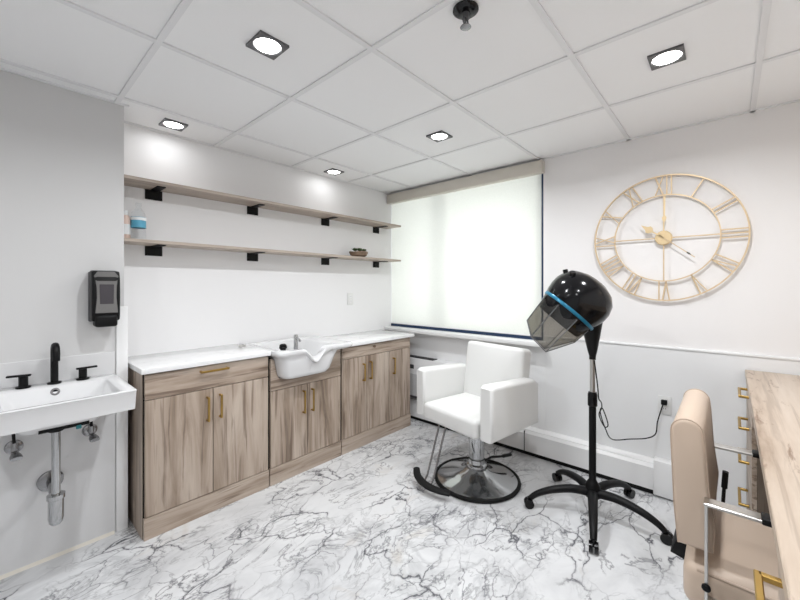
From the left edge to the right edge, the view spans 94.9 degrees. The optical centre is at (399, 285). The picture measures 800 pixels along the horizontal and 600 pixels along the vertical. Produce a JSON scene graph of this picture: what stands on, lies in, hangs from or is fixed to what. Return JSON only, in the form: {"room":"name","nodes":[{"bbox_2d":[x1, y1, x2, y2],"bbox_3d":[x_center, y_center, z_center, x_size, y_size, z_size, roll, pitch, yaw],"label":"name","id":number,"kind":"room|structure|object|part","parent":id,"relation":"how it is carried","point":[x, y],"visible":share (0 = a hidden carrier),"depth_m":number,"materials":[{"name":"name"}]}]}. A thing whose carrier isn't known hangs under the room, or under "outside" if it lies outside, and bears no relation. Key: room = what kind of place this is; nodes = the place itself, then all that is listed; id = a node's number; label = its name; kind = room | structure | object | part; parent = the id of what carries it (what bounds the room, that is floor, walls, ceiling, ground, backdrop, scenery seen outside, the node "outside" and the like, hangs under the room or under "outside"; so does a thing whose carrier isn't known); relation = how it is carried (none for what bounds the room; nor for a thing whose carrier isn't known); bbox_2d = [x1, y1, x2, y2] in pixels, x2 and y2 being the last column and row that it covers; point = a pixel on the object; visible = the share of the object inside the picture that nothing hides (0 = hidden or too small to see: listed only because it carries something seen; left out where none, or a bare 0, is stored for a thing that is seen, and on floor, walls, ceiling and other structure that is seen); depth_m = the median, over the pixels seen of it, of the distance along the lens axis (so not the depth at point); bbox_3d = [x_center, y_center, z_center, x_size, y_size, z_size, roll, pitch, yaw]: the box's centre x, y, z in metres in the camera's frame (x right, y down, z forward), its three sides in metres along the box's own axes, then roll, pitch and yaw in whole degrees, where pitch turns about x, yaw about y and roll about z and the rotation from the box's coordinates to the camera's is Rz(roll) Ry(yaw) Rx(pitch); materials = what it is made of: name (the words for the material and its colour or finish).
{"room":"salon","nodes":[
{"label":"salon","id":0,"kind":"room"},
{"bbox_2d":[0,70,123,531],"bbox_3d":[-2.412,0.170,1.385,0.460,2.340,2.142,0,0,42],"label":"wall","id":1,"kind":"structure","parent":0,"point":[62,150],"depth_m":1.82,"materials":[{"name":"white paint"}]},
{"bbox_2d":[4,434,23,461],"bbox_3d":[-1.760,0.679,1.674,0.111,0.214,0.064,0,0,42],"label":"shutoff valve","id":2,"kind":"object","parent":1,"relation":"attached to","point":[13,447],"visible":0.65,"depth_m":1.67,"materials":[{"name":"silver metal"}]},
{"bbox_3d":[-1.735,0.768,1.659,0.053,0.036,0.043,0,0,42],"label":"knob","id":3,"kind":"part","parent":2,"relation":"part of","materials":[{"name":"silver metal"}]},
{"bbox_2d":[0,351,114,575],"bbox_3d":[-2.201,0.842,1.270,0.007,0.973,1.952,0,0,42],"label":"wall panel","id":4,"kind":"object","parent":1,"relation":"attached to","point":[27,537],"depth_m":1.82,"materials":[{"name":"white paint"}]},
{"bbox_2d":[0,531,114,579],"bbox_3d":[-2.196,1.333,1.262,0.011,0.014,1.948,0,0,42],"label":"baseboard","id":5,"kind":"structure","parent":1,"relation":"attached to","point":[36,563],"depth_m":1.81,"materials":[{"name":"beige"}]},
{"bbox_2d":[0,373,136,436],"bbox_3d":[-1.536,0.545,1.647,0.477,0.146,0.492,0,0,42],"label":"sink","id":6,"kind":"object","parent":1,"relation":"attached to","point":[42,408],"visible":0.99,"depth_m":1.60,"materials":[{"name":"white ceramic"}]},
{"bbox_2d":[36,429,65,525],"bbox_3d":[-1.619,0.845,1.715,0.265,0.450,0.100,0,0,42],"label":"trap","id":7,"kind":"object","parent":6,"relation":"attached to","point":[50,481],"visible":0.89,"depth_m":1.64,"materials":[{"name":"silver metal"}]},
{"bbox_3d":[-1.634,0.960,1.728,0.204,0.045,0.035,0,0,42],"label":"trap arm","id":8,"kind":"part","parent":7,"relation":"part of","materials":[{"name":"silver metal"}]},
{"bbox_2d":[6,342,97,388],"bbox_3d":[-1.649,0.370,1.757,0.110,0.202,0.324,0,0,42],"label":"faucet","id":9,"kind":"object","parent":6,"relation":"on","point":[55,347],"visible":1,"depth_m":1.76,"materials":[{"name":"black metal"}]},
{"bbox_3d":[-1.752,0.441,1.686,0.052,0.061,0.082,0,0,42],"label":"lever handle","id":10,"kind":"part","parent":9,"relation":"part of","materials":[{"name":"black metal"}]},
{"bbox_3d":[-1.650,0.370,1.756,0.110,0.202,0.052,0,0,42],"label":"spout","id":11,"kind":"part","parent":9,"relation":"part of","materials":[{"name":"black metal"}]},
{"bbox_3d":[-1.591,0.441,1.865,0.052,0.061,0.085,0,0,42],"label":"lever handle","id":12,"kind":"part","parent":9,"relation":"part of","materials":[{"name":"black metal"}]},
{"bbox_3d":[-1.423,0.598,1.558,0.018,0.017,0.160,0,0,42],"label":"mounting rail","id":13,"kind":"part","parent":6,"relation":"part of","materials":[{"name":"black metal"}]},
{"bbox_2d":[82,421,99,441],"bbox_3d":[-1.577,0.679,1.877,0.111,0.214,0.064,0,0,42],"label":"shutoff valve","id":14,"kind":"object","parent":1,"relation":"attached to","point":[90,429],"visible":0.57,"depth_m":1.87,"materials":[{"name":"silver metal"}]},
{"bbox_3d":[-1.552,0.768,1.862,0.053,0.036,0.043,0,0,42],"label":"knob","id":15,"kind":"part","parent":14,"relation":"part of","materials":[{"name":"silver metal"}]},
{"bbox_2d":[88,270,119,326],"bbox_3d":[-1.544,0.064,1.919,0.116,0.292,0.120,0,0,42],"label":"soap dispenser","id":16,"kind":"object","parent":1,"relation":"attached to","point":[103,286],"visible":1,"depth_m":1.88,"materials":[{"name":"grey plastic"}]},
{"bbox_3d":[-1.577,0.055,1.948,0.030,0.260,0.120,0,0,42],"label":"plate","id":17,"kind":"part","parent":16,"relation":"part of","materials":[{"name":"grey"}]},
{"bbox_2d":[116,306,127,531],"bbox_3d":[-1.530,0.726,2.019,0.017,1.228,0.052,0,0,42],"label":"trim","id":18,"kind":"structure","parent":1,"relation":"attached to","point":[122,326],"depth_m":2.01,"materials":[{"name":"white paint"}]},
{"bbox_2d":[124,123,391,356],"bbox_3d":[-0.935,0.170,3.220,0.210,2.340,2.563,0,0,42],"label":"wall","id":19,"kind":"structure","parent":0,"point":[179,299],"depth_m":2.76,"materials":[{"name":"white paint"}]},
{"bbox_2d":[124,174,400,233],"bbox_3d":[-0.848,-0.589,3.004,0.204,0.080,2.348,0,0,42],"label":"wall shelf","id":20,"kind":"object","parent":19,"relation":"attached to","point":[152,188],"visible":0.98,"depth_m":2.63,"materials":[{"name":"brown wood"}]},
{"bbox_2d":[124,238,400,267],"bbox_3d":[-0.848,-0.232,3.004,0.204,0.080,2.348,0,0,42],"label":"wall shelf","id":21,"kind":"object","parent":19,"relation":"attached to","point":[152,247],"visible":0.93,"depth_m":2.63,"materials":[{"name":"brown wood"}]},
{"bbox_2d":[124,210,130,237],"bbox_3d":[-1.614,-0.357,2.155,0.053,0.171,0.053,0,0,42],"label":"container","id":22,"kind":"object","parent":21,"relation":"on","point":[127,222],"visible":0.44,"depth_m":2.14,"materials":[{"name":"beige plastic"}]},
{"bbox_2d":[130,212,145,228],"bbox_3d":[-1.565,-0.385,2.195,0.078,0.223,0.078,0,0,42],"label":"container","id":23,"kind":"object","parent":21,"relation":"on","point":[137,222],"visible":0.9,"depth_m":2.17,"materials":[{"name":"blue plastic"}]},
{"bbox_2d":[349,248,367,256],"bbox_3d":[-0.391,-0.315,3.459,0.126,0.083,0.206,0,0,42],"label":"succulent planter","id":24,"kind":"object","parent":21,"relation":"on","point":[361,252],"visible":0.99,"depth_m":3.41,"materials":[{"name":"brown wood"}]},
{"bbox_2d":[347,293,352,304],"bbox_3d":[-0.481,0.125,3.561,0.009,0.116,0.072,0,0,42],"label":"wall outlet","id":25,"kind":"object","parent":19,"relation":"attached to","point":[349,295],"visible":1,"depth_m":3.55,"materials":[{"name":"white plastic"}]},
{"bbox_2d":[0,418,688,599],"bbox_3d":[-0.328,1.370,1.237,3.760,0.060,4.705,0,0,42],"label":"floor","id":26,"kind":"structure","parent":0,"point":[358,524],"depth_m":1.87,"materials":[{"name":"stone"}]},
{"bbox_2d":[128,356,268,541],"bbox_3d":[-1.265,0.902,2.325,0.484,0.876,0.706,0,0,42],"label":"base cabinet","id":27,"kind":"object","parent":26,"relation":"on","point":[198,436],"visible":0.91,"depth_m":2.12,"materials":[{"name":"brown wood"}]},
{"bbox_3d":[-1.520,0.902,2.080,0.431,0.876,0.002,0,0,42],"label":"panel","id":28,"kind":"part","parent":27,"relation":"part of","materials":[{"name":"beige wood"}]},
{"bbox_3d":[-1.234,0.915,2.061,0.019,0.615,0.341,0,0,42],"label":"door","id":29,"kind":"part","parent":27,"relation":"part of","materials":[{"name":"beige wood"}]},
{"bbox_2d":[128,344,270,374],"bbox_3d":[-1.273,0.447,2.325,0.475,0.030,0.723,0,0,42],"label":"countertop","id":30,"kind":"structure","parent":27,"relation":"on","point":[183,359],"depth_m":2.22,"materials":[{"name":"stone"}]},
{"bbox_2d":[245,336,352,378],"bbox_3d":[-0.772,0.534,2.804,0.557,0.201,0.652,0,0,42],"label":"sink","id":31,"kind":"object","parent":30,"relation":"on","point":[314,354],"visible":0.8,"depth_m":2.64,"materials":[{"name":"white ceramic"}]},
{"bbox_2d":[279,344,286,349],"bbox_3d":[-0.880,0.509,2.763,0.058,0.148,0.058,0,0,42],"label":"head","id":32,"kind":"object","parent":31,"relation":"in","point":[282,346],"visible":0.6,"depth_m":2.74},
{"bbox_2d":[294,334,300,348],"bbox_3d":[-0.810,0.477,2.891,0.091,0.190,0.052,0,0,42],"label":"faucet","id":33,"kind":"object","parent":31,"relation":"on","point":[296,339],"visible":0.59,"depth_m":2.89,"materials":[{"name":"silver metal"}]},
{"bbox_3d":[-1.116,0.536,2.192,0.019,0.133,0.693,0,0,42],"label":"drawer","id":34,"kind":"part","parent":27,"relation":"part of","materials":[{"name":"beige wood"}]},
{"bbox_3d":[-1.122,0.721,2.147,0.034,0.142,0.011,0,0,42],"label":"door handle","id":35,"kind":"part","parent":27,"relation":"part of","materials":[{"name":"gold metal"}]},
{"bbox_3d":[-1.097,0.498,2.176,0.032,0.012,0.160,0,0,42],"label":"drawer handle","id":36,"kind":"part","parent":27,"relation":"part of","materials":[{"name":"gold metal"}]},
{"bbox_3d":[-1.073,0.718,2.201,0.034,0.140,0.011,0,0,42],"label":"door handle","id":37,"kind":"part","parent":27,"relation":"part of","materials":[{"name":"gold metal"}]},
{"bbox_3d":[-1.001,0.915,2.321,0.019,0.615,0.348,0,0,42],"label":"door","id":38,"kind":"part","parent":27,"relation":"part of","materials":[{"name":"beige wood"}]},
{"bbox_2d":[268,349,340,485],"bbox_3d":[-0.824,0.914,2.817,0.484,0.852,0.604,0,0,42],"label":"base cabinet","id":39,"kind":"object","parent":26,"relation":"on","point":[304,412],"visible":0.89,"depth_m":2.63,"materials":[{"name":"brown wood"}]},
{"bbox_3d":[-0.777,0.966,2.570,0.019,0.512,0.286,0,0,42],"label":"door","id":40,"kind":"part","parent":39,"relation":"part of","materials":[{"name":"beige wood"}]},
{"bbox_3d":[-0.686,0.831,2.632,0.034,0.162,0.011,0,0,42],"label":"door handle","id":41,"kind":"part","parent":39,"relation":"part of","materials":[{"name":"gold metal"}]},
{"bbox_3d":[-0.675,0.599,2.684,0.019,0.214,0.592,0,0,42],"label":"apron panel","id":42,"kind":"part","parent":39,"relation":"part of","materials":[{"name":"beige wood"}]},
{"bbox_3d":[-0.638,0.831,2.687,0.034,0.162,0.011,0,0,42],"label":"door handle","id":43,"kind":"part","parent":39,"relation":"part of","materials":[{"name":"gold metal"}]},
{"bbox_3d":[-0.578,0.966,2.792,0.019,0.512,0.302,0,0,42],"label":"door","id":44,"kind":"part","parent":39,"relation":"part of","materials":[{"name":"beige wood"}]},
{"bbox_2d":[340,337,410,454],"bbox_3d":[-0.336,0.915,3.361,0.484,0.849,0.846,0,0,42],"label":"base cabinet","id":45,"kind":"object","parent":26,"relation":"on","point":[374,377],"visible":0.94,"depth_m":3.16,"materials":[{"name":"brown wood"}]},
{"bbox_3d":[-0.380,0.906,3.013,0.019,0.632,0.256,0,0,42],"label":"door","id":46,"kind":"part","parent":45,"relation":"part of","materials":[{"name":"beige wood"}]},
{"bbox_3d":[-0.298,0.721,3.065,0.034,0.145,0.011,0,0,42],"label":"door handle","id":47,"kind":"part","parent":45,"relation":"part of","materials":[{"name":"gold metal"}]},
{"bbox_2d":[325,330,413,346],"bbox_3d":[-0.313,0.474,3.396,0.475,0.030,0.831,0,0,42],"label":"countertop","id":48,"kind":"structure","parent":45,"relation":"on","point":[367,337],"depth_m":3.34,"materials":[{"name":"stone"}]},
{"bbox_3d":[-0.245,0.715,3.125,0.034,0.150,0.011,0,0,42],"label":"door handle","id":49,"kind":"part","parent":45,"relation":"part of","materials":[{"name":"gold metal"}]},
{"bbox_3d":[-0.188,0.541,3.228,0.019,0.089,0.832,0,0,42],"label":"drawer","id":50,"kind":"part","parent":45,"relation":"part of","materials":[{"name":"beige wood"}]},
{"bbox_3d":[-0.200,0.906,3.214,0.019,0.632,0.276,0,0,42],"label":"door","id":51,"kind":"part","parent":45,"relation":"part of","materials":[{"name":"beige wood"}]},
{"bbox_3d":[-0.052,0.726,3.340,0.034,0.148,0.011,0,0,42],"label":"door handle","id":52,"kind":"part","parent":45,"relation":"part of","materials":[{"name":"gold metal"}]},
{"bbox_3d":[-0.006,0.906,3.430,0.019,0.632,0.288,0,0,42],"label":"door","id":53,"kind":"part","parent":45,"relation":"part of","materials":[{"name":"beige wood"}]},
{"bbox_2d":[413,341,537,503],"bbox_3d":[0.499,0.882,2.515,0.764,0.911,0.690,0,0,-37],"label":"salon chair","id":54,"kind":"object","parent":26,"relation":"on","point":[489,398],"visible":1,"depth_m":2.46,"materials":[{"name":"white leather"}]},
{"bbox_3d":[0.257,1.093,2.439,0.202,0.366,0.072,0,0,-37],"label":"footrest frame","id":55,"kind":"part","parent":54,"relation":"part of","materials":[{"name":"silver metal"}]},
{"bbox_3d":[0.332,0.751,2.762,0.477,0.327,0.095,0,0,-37],"label":"armrest","id":56,"kind":"part","parent":54,"relation":"part of","materials":[{"name":"white leather"}]},
{"bbox_3d":[0.479,0.868,2.505,0.445,0.138,0.483,0,0,-37],"label":"seat","id":57,"kind":"part","parent":54,"relation":"part of","materials":[{"name":"white leather"}]},
{"bbox_3d":[0.531,1.289,2.539,0.562,0.078,0.562,0,0,-37],"label":"plate","id":58,"kind":"part","parent":54,"relation":"part of","materials":[{"name":"silver metal"}]},
{"bbox_3d":[0.692,0.640,2.676,0.172,0.428,0.513,0,0,-37],"label":"backrest","id":59,"kind":"part","parent":54,"relation":"part of","materials":[{"name":"white leather"}]},
{"bbox_3d":[0.701,1.229,2.631,0.302,0.064,0.024,0,0,-37],"label":"pump lever","id":60,"kind":"part","parent":54,"relation":"part of","materials":[{"name":"black metal"}]},
{"bbox_3d":[0.690,0.751,2.290,0.477,0.327,0.101,0,0,-37],"label":"armrest","id":61,"kind":"part","parent":54,"relation":"part of","materials":[{"name":"white leather"}]},
{"bbox_2d":[524,269,673,554],"bbox_3d":[1.199,0.620,2.198,0.724,1.438,0.890,0,0,42],"label":"dryer","id":62,"kind":"object","parent":26,"relation":"on","point":[575,304],"visible":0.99,"depth_m":2.04,"materials":[{"name":"black plastic"}]},
{"bbox_3d":[0.949,1.238,2.191,0.344,0.111,0.058,0,0,7],"label":"leg","id":63,"kind":"part","parent":62,"relation":"part of","materials":[{"name":"black plastic"}]},
{"bbox_3d":[1.112,1.238,2.354,0.058,0.111,0.344,0,0,-7],"label":"leg","id":64,"kind":"part","parent":62,"relation":"part of","materials":[{"name":"black plastic"}]},
{"bbox_3d":[0.961,-0.066,2.049,0.038,0.041,0.045,0,0,42],"label":"control knob","id":65,"kind":"part","parent":62,"relation":"part of","materials":[{"name":"black plastic"}]},
{"bbox_2d":[542,271,612,331],"bbox_3d":[1.015,0.103,2.127,0.380,0.383,0.355,0,0,42],"label":"hood","id":66,"kind":"object","parent":62,"relation":"attached to","point":[576,301],"depth_m":1.99,"materials":[{"name":"black plastic"}]},
{"bbox_3d":[1.056,1.238,1.996,0.058,0.111,0.344,0,0,25],"label":"leg","id":67,"kind":"part","parent":62,"relation":"part of","materials":[{"name":"black"}]},
{"bbox_3d":[1.307,1.238,2.248,0.344,0.111,0.058,0,0,-25],"label":"leg","id":68,"kind":"part","parent":62,"relation":"part of","materials":[{"name":"black plastic"}]},
{"bbox_3d":[1.376,0.737,2.263,0.355,0.605,0.508,0,0,42],"label":"power cord","id":69,"kind":"part","parent":62,"relation":"part of","materials":[{"name":"black rubber"}]},
{"bbox_3d":[1.274,1.238,2.037,0.344,0.111,0.058,0,0,43],"label":"leg","id":70,"kind":"part","parent":62,"relation":"part of","materials":[{"name":"black plastic"}]},
{"bbox_2d":[670,389,777,599],"bbox_3d":[1.235,0.870,1.151,0.610,0.915,0.575,0,0,42],"label":"chair","id":71,"kind":"object","parent":26,"relation":"on","point":[720,544],"visible":0.94,"depth_m":1.14,"materials":[{"name":"beige leather"}]},
{"bbox_3d":[1.052,0.611,1.300,0.106,0.391,0.460,0,0,42],"label":"backrest","id":72,"kind":"part","parent":71,"relation":"part of","materials":[{"name":"beige leather"}]},
{"bbox_3d":[1.279,0.805,1.446,0.024,0.151,0.020,0,0,42],"label":"recline lever","id":73,"kind":"part","parent":71,"relation":"part of","materials":[{"name":"black plastic"}]},
{"bbox_3d":[1.232,0.926,1.145,0.525,0.156,0.460,0,0,42],"label":"seat","id":74,"kind":"part","parent":71,"relation":"part of","materials":[{"name":"beige leather"}]},
{"bbox_3d":[1.053,0.790,0.965,0.392,0.309,0.052,0,0,42],"label":"arm frame","id":75,"kind":"part","parent":71,"relation":"part of","materials":[{"name":"silver metal"}]},
{"bbox_3d":[1.403,0.790,1.355,0.392,0.309,0.044,0,0,42],"label":"arm frame","id":76,"kind":"part","parent":71,"relation":"part of","materials":[{"name":"silver metal"}]},
{"bbox_2d":[738,384,769,513],"bbox_3d":[1.962,0.928,1.673,0.620,0.824,0.650,0,0,42],"label":"base cabinet","id":77,"kind":"object","parent":26,"relation":"on","point":[756,498],"visible":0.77,"depth_m":1.62,"materials":[{"name":"beige wood"}]},
{"bbox_3d":[1.749,0.544,1.870,0.040,0.012,0.200,0,0,42],"label":"drawer handle","id":78,"kind":"part","parent":77,"relation":"part of","materials":[{"name":"gold metal"}]},
{"bbox_3d":[1.749,0.700,1.870,0.040,0.012,0.200,0,0,42],"label":"drawer handle","id":79,"kind":"part","parent":77,"relation":"part of","materials":[{"name":"gold metal"}]},
{"bbox_3d":[1.749,0.865,1.870,0.040,0.012,0.200,0,0,42],"label":"drawer handle","id":80,"kind":"part","parent":77,"relation":"part of","materials":[{"name":"gold metal"}]},
{"bbox_3d":[1.749,1.075,1.870,0.040,0.012,0.200,0,0,42],"label":"drawer handle","id":81,"kind":"part","parent":77,"relation":"part of","materials":[{"name":"gold metal"}]},
{"bbox_3d":[1.767,0.572,1.847,0.018,0.103,0.646,0,0,42],"label":"drawer","id":82,"kind":"part","parent":77,"relation":"part of","materials":[{"name":"beige wood"}]},
{"bbox_3d":[1.767,0.710,1.847,0.018,0.166,0.646,0,0,42],"label":"drawer","id":83,"kind":"part","parent":77,"relation":"part of","materials":[{"name":"beige wood"}]},
{"bbox_3d":[1.767,0.887,1.847,0.018,0.181,0.646,0,0,42],"label":"drawer","id":84,"kind":"part","parent":77,"relation":"part of","materials":[{"name":"beige wood"}]},
{"bbox_3d":[1.767,1.117,1.847,0.018,0.271,0.646,0,0,42],"label":"drawer","id":85,"kind":"part","parent":77,"relation":"part of","materials":[{"name":"beige wood"}]},
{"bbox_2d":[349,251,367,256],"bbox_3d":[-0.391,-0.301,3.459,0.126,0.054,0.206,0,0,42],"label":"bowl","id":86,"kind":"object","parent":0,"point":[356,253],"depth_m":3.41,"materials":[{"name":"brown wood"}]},
{"bbox_2d":[0,0,799,192],"bbox_3d":[-0.328,-1.037,1.237,3.760,0.074,4.705,0,0,42],"label":"ceiling","id":87,"kind":"structure","parent":0,"point":[506,39],"depth_m":1.70,"materials":[{"name":"white tile"}]},
{"bbox_2d":[159,118,187,131],"bbox_3d":[-1.399,-0.995,2.267,0.126,0.010,0.126,0,0,42],"label":"recessed light","id":88,"kind":"object","parent":87,"relation":"in","point":[168,123],"visible":1,"depth_m":2.26,"materials":[{"name":"grey"}]},
{"bbox_2d":[246,30,288,59],"bbox_3d":[-0.549,-0.995,1.521,0.126,0.010,0.126,0,0,42],"label":"recessed light","id":89,"kind":"object","parent":87,"relation":"in","point":[263,43],"visible":1,"depth_m":1.51,"materials":[{"name":"grey"}]},
{"bbox_2d":[324,168,343,174],"bbox_3d":[-0.576,-0.995,3.201,0.126,0.010,0.126,0,0,42],"label":"recessed light","id":90,"kind":"object","parent":87,"relation":"in","point":[332,171],"visible":1,"depth_m":3.19,"materials":[{"name":"grey"}]},
{"bbox_2d":[0,0,799,193],"bbox_3d":[-0.305,-0.997,1.217,3.400,0.007,4.405,0,0,42],"label":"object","id":91,"kind":"structure","parent":87,"relation":"attached to","point":[183,5],"depth_m":1.76,"materials":[{"name":"white metal"}]},
{"bbox_2d":[426,130,452,141],"bbox_3d":[0.262,-0.995,2.442,0.126,0.010,0.126,0,0,42],"label":"recessed light","id":92,"kind":"object","parent":87,"relation":"in","point":[438,136],"visible":1,"depth_m":2.44,"materials":[{"name":"grey"}]},
{"bbox_2d":[453,0,478,30],"bbox_3d":[0.236,-0.961,1.319,0.092,0.066,0.092,0,0,42],"label":"sprinkler","id":93,"kind":"object","parent":87,"relation":"attached to","point":[463,10],"visible":1,"depth_m":1.31,"materials":[{"name":"black metal"}]},
{"bbox_3d":[0.236,-0.956,1.319,0.033,0.052,0.026,0,0,-11],"label":"frame","id":94,"kind":"part","parent":93,"relation":"part of","materials":[{"name":"grey metal"}]},
{"bbox_2d":[647,43,685,70],"bbox_3d":[1.163,-0.995,1.601,0.126,0.010,0.126,0,0,42],"label":"recessed light","id":95,"kind":"object","parent":87,"relation":"in","point":[675,54],"visible":1,"depth_m":1.59,"materials":[{"name":"grey"}]},
{"bbox_2d":[543,101,799,357],"bbox_3d":[1.271,0.170,2.863,3.550,2.340,0.150,0,0,42],"label":"wall","id":96,"kind":"structure","parent":0,"point":[755,155],"depth_m":2.27,"materials":[{"name":"white paint"}]},
{"bbox_2d":[410,355,456,397],"bbox_3d":[0.297,0.905,3.559,1.010,0.400,0.111,0,0,42],"label":"air conditioner","id":97,"kind":"object","parent":96,"relation":"attached to","point":[416,362],"visible":0.16,"depth_m":3.61,"materials":[{"name":"white"}]},
{"bbox_2d":[410,373,416,395],"bbox_3d":[0.263,0.978,3.521,0.970,0.215,0.006,0,0,42],"label":"grille","id":98,"kind":"object","parent":97,"relation":"attached to","point":[413,376],"depth_m":3.63,"materials":[{"name":"metal"}]},
{"bbox_2d":[410,355,436,360],"bbox_3d":[0.143,0.709,3.695,0.520,0.006,0.075,0,0,42],"label":"outlet","id":99,"kind":"object","parent":97,"relation":"attached to","point":[412,357],"depth_m":3.60,"materials":[{"name":"black"}]},
{"bbox_2d":[384,326,539,346],"bbox_3d":[0.496,0.450,3.400,1.680,0.036,0.125,0,0,42],"label":"windowsill","id":100,"kind":"structure","parent":96,"relation":"attached to","point":[527,342],"depth_m":3.26,"materials":[{"name":"white"}]},
{"bbox_2d":[391,174,542,339],"bbox_3d":[0.560,-0.275,3.492,1.652,1.420,0.132,0,0,42],"label":"window","id":101,"kind":"structure","parent":96,"relation":"in","point":[392,324],"depth_m":3.22,"materials":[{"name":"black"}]},
{"bbox_2d":[387,160,544,335],"bbox_3d":[0.505,-0.285,3.419,1.662,1.386,0.085,0,0,42],"label":"roller blind","id":102,"kind":"object","parent":101,"relation":"attached to","point":[469,249],"visible":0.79,"depth_m":3.33,"materials":[{"name":"fabric"}]},
{"bbox_2d":[410,397,672,499],"bbox_3d":[0.863,1.223,3.060,2.400,0.230,0.074,0,0,42],"label":"baseboard heater","id":103,"kind":"object","parent":96,"relation":"attached to","point":[644,473],"visible":0.58,"depth_m":2.60,"materials":[{"name":"white metal"}]},
{"bbox_2d":[410,397,653,463],"bbox_3d":[0.809,1.136,3.120,2.240,0.016,0.042,0,0,42],"label":"hood","id":104,"kind":"object","parent":103,"relation":"attached to","point":[575,442],"depth_m":2.64,"materials":[{"name":"white metal"}]},
{"bbox_3d":[0.826,1.218,3.138,2.240,0.185,0.008,0,0,42],"label":"panel","id":105,"kind":"part","parent":103,"relation":"part of","materials":[{"name":"white metal"}]},
{"bbox_2d":[396,331,799,508],"bbox_3d":[1.159,0.858,2.851,3.400,0.940,0.018,0,0,42],"label":"wainscoting","id":106,"kind":"structure","parent":96,"relation":"attached to","point":[631,377],"depth_m":2.45,"materials":[{"name":"white paint"}]},
{"bbox_2d":[658,395,671,414],"bbox_3d":[1.699,0.765,2.356,0.072,0.116,0.009,0,0,42],"label":"wall outlet","id":107,"kind":"object","parent":106,"relation":"attached to","point":[667,410],"visible":0.8,"depth_m":2.35,"materials":[{"name":"white plastic"}]},
{"bbox_2d":[594,174,750,300],"bbox_3d":[1.687,-0.308,2.350,0.808,0.808,0.026,0,0,42],"label":"wall clock","id":108,"kind":"object","parent":96,"relation":"attached to","point":[663,237],"visible":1,"depth_m":2.34,"materials":[{"name":"gold metal"}]},
{"bbox_2d":[753,564,784,599],"bbox_3d":[0.727,0.928,0.295,0.620,0.824,0.710,0,0,42],"label":"handle","id":109,"kind":"object","parent":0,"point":[759,577],"visible":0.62,"depth_m":0.67,"materials":[{"name":"gold wood"}]},
{"bbox_2d":[745,370,799,599],"bbox_3d":[1.116,0.496,0.702,0.588,0.036,3.235,0,0,42],"label":"desktop","id":110,"kind":"object","parent":109,"relation":"on","point":[774,398],"visible":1,"depth_m":1.03,"materials":[{"name":"brown wood"}]},
{"bbox_3d":[0.532,0.599,0.470,0.018,0.158,0.706,0,0,42],"label":"drawer","id":111,"kind":"part","parent":109,"relation":"part of","materials":[{"name":"beige wood"}]}
]}

